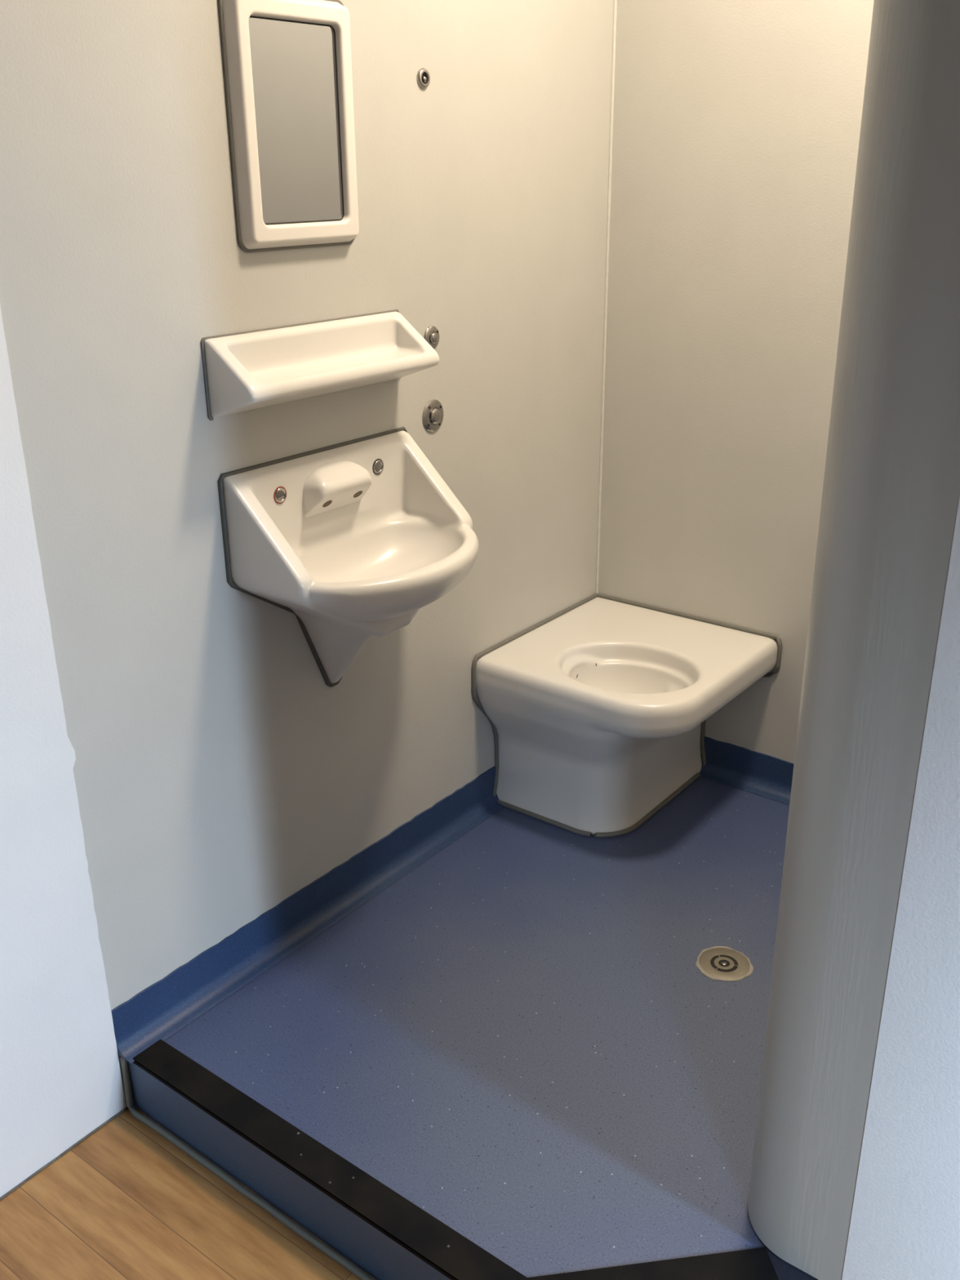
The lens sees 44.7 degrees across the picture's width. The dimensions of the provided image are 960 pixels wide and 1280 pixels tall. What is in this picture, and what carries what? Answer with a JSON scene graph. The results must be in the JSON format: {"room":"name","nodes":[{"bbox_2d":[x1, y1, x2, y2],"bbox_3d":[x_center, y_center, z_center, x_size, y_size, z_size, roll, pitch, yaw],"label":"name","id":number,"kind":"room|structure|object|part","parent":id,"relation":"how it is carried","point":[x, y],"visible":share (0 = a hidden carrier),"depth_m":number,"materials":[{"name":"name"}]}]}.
{"room":"prison interior","nodes":[
{"label":"prison interior","id":0,"kind":"room"},
{"bbox_2d":[0,1106,376,1279],"bbox_3d":[-0.229,1.705,0.197,3.540,0.060,4.128,16,27,34],"label":"floor","id":1,"kind":"structure","parent":0,"point":[125,1202],"depth_m":1.94,"materials":[{"name":"brown wood"}]},
{"bbox_2d":[0,0,613,1197],"bbox_3d":[-1.222,-0.175,1.082,0.123,2.974,5.120,16,27,34],"label":"wall","id":2,"kind":"structure","parent":0,"point":[219,774],"depth_m":2.08,"materials":[{"name":"grey paint"}]},
{"bbox_2d":[0,1107,126,1200],"bbox_3d":[-1.597,1.340,1.042,0.004,0.006,3.086,16,27,34],"label":"trim","id":3,"kind":"structure","parent":2,"relation":"attached to","point":[125,1108],"depth_m":2.07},
{"bbox_2d":[217,0,359,253],"bbox_3d":[-0.308,-0.867,1.967,0.028,0.397,0.285,16,27,34],"label":"mirror","id":4,"kind":"object","parent":2,"relation":"attached to","point":[287,64],"visible":1,"depth_m":1.95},
{"bbox_3d":[-0.307,-0.867,1.967,0.001,0.306,0.197,16,27,34],"label":"glass","id":5,"kind":"part","parent":4,"relation":"part of","materials":[{"name":"mirror"}]},
{"bbox_2d":[111,766,503,1063],"bbox_3d":[-0.297,0.540,2.524,0.040,0.099,1.150,16,27,34],"label":"baseboard","id":6,"kind":"structure","parent":2,"relation":"attached to","point":[157,1012],"depth_m":2.43,"materials":[{"name":"blue plastic"}]},
{"bbox_2d":[200,309,439,420],"bbox_3d":[-0.266,-0.496,2.097,0.111,0.137,0.495,16,27,34],"label":"wall shelf","id":7,"kind":"object","parent":2,"relation":"attached to","point":[250,370],"visible":1,"depth_m":2.06,"materials":[{"name":"white ceramic"}]},
{"bbox_2d":[217,426,478,687],"bbox_3d":[-0.182,-0.101,2.204,0.303,0.489,0.498,16,27,34],"label":"sink","id":8,"kind":"object","parent":2,"relation":"attached to","point":[351,539],"visible":1,"depth_m":2.19,"materials":[{"name":"white ceramic"}]},
{"bbox_2d":[322,500,332,507],"bbox_3d":[-0.283,-0.253,2.169,0.016,0.016,0.020,16,27,34],"label":"outlet","id":9,"kind":"object","parent":8,"relation":"attached to","point":[326,504],"depth_m":2.17,"materials":[{"name":"black metal"}]},
{"bbox_3d":[-0.261,-0.286,2.193,0.046,0.089,0.156,16,27,34],"label":"spout","id":10,"kind":"part","parent":8,"relation":"part of","materials":[{"name":"white ceramic"}]},
{"bbox_2d":[353,490,362,497],"bbox_3d":[-0.233,-0.278,2.229,0.016,0.016,0.020,16,27,34],"label":"outlet","id":11,"kind":"object","parent":8,"relation":"attached to","point":[357,494],"depth_m":2.23,"materials":[{"name":"black metal"}]},
{"bbox_2d":[417,67,430,88],"bbox_3d":[-0.104,-1.054,2.193,0.007,0.034,0.034,16,27,34],"label":"wall fitting","id":12,"kind":"object","parent":2,"relation":"attached to","point":[423,75],"visible":1,"depth_m":2.19,"materials":[{"name":"metal"}]},
{"bbox_2d":[423,325,439,349],"bbox_3d":[-0.094,-0.614,2.377,0.012,0.047,0.047,16,27,34],"label":"plate","id":13,"kind":"object","parent":2,"relation":"attached to","point":[431,336],"visible":0.83,"depth_m":2.37,"materials":[{"name":"silver metal"}]},
{"bbox_2d":[422,399,444,431],"bbox_3d":[-0.094,-0.467,2.436,0.012,0.067,0.067,16,27,34],"label":"plate","id":14,"kind":"object","parent":2,"relation":"attached to","point":[433,413],"visible":1,"depth_m":2.43,"materials":[{"name":"silver metal"}]},
{"bbox_2d":[595,0,617,593],"bbox_3d":[0.305,-1.198,2.716,0.008,2.315,0.008,16,27,34],"label":"trim","id":15,"kind":"structure","parent":2,"relation":"attached to","point":[615,9],"depth_m":2.85,"materials":[{"name":"paint"}]},
{"bbox_2d":[127,776,789,1279],"bbox_3d":[0.358,0.715,2.376,1.316,0.124,1.600,16,27,34],"label":"floor","id":16,"kind":"structure","parent":0,"point":[521,1037],"depth_m":2.15,"materials":[{"name":"blue plastic"}]},
{"bbox_2d":[120,1056,375,1279],"bbox_3d":[-0.109,0.944,1.833,1.282,0.125,0.249,8,24,21],"label":"trim","id":17,"kind":"structure","parent":16,"relation":"attached to","point":[355,1270],"depth_m":2.00,"materials":[{"name":"plastic"}]},
{"bbox_2d":[132,1039,778,1279],"bbox_3d":[-0.140,0.869,1.848,1.188,0.010,0.260,9,24,23],"label":"trim","id":18,"kind":"structure","parent":16,"relation":"attached to","point":[429,1239],"depth_m":1.82,"materials":[{"name":"black rubber"}]},
{"bbox_2d":[471,593,782,837],"bbox_3d":[0.361,0.214,2.881,0.538,0.428,0.556,16,27,34],"label":"toilet","id":19,"kind":"object","parent":16,"relation":"on","point":[597,711],"visible":1,"depth_m":2.81,"materials":[{"name":"white ceramic"}]},
{"bbox_2d":[695,946,753,981],"bbox_3d":[0.493,0.653,2.356,0.114,0.003,0.114,16,27,34],"label":"floor drain","id":20,"kind":"object","parent":16,"relation":"on","point":[724,963],"visible":1,"depth_m":2.35,"materials":[{"name":"metal"}]},
{"bbox_2d":[765,1248,816,1279],"bbox_3d":[0.463,0.923,1.695,0.113,0.002,0.049,11,25,25],"label":"trim","id":21,"kind":"structure","parent":16,"relation":"attached to","point":[784,1271],"depth_m":1.70,"materials":[{"name":"blue plastic"}]},
{"bbox_2d":[598,0,874,763],"bbox_3d":[0.916,-0.760,2.476,1.440,2.974,0.120,16,27,34],"label":"wall","id":22,"kind":"structure","parent":0,"point":[737,123],"depth_m":2.69,"materials":[{"name":"grey paint"}]},
{"bbox_2d":[699,736,794,804],"bbox_3d":[0.965,0.412,2.811,0.978,0.099,0.040,16,27,34],"label":"baseboard","id":23,"kind":"structure","parent":22,"relation":"attached to","point":[758,773],"depth_m":3.02,"materials":[{"name":"blue plastic"}]},
{"bbox_2d":[747,0,959,1279],"bbox_3d":[0.492,-0.392,1.275,0.180,2.746,0.200,16,27,34],"label":"wall","id":24,"kind":"structure","parent":0,"point":[891,493],"depth_m":1.34,"materials":[{"name":"grey paint"}]},
{"bbox_2d":[747,1212,817,1279],"bbox_3d":[0.504,0.949,1.820,0.180,0.148,0.200,16,27,34],"label":"trim","id":25,"kind":"structure","parent":24,"relation":"attached to","point":[759,1239],"depth_m":1.74,"materials":[{"name":"blue plastic"}]},
{"bbox_2d":[841,496,959,1279],"bbox_3d":[1.384,-0.073,0.667,2.065,2.894,0.202,16,27,34],"label":"wall","id":26,"kind":"structure","parent":0,"point":[904,1224],"depth_m":1.46,"materials":[{"name":"white paint"}]}
]}

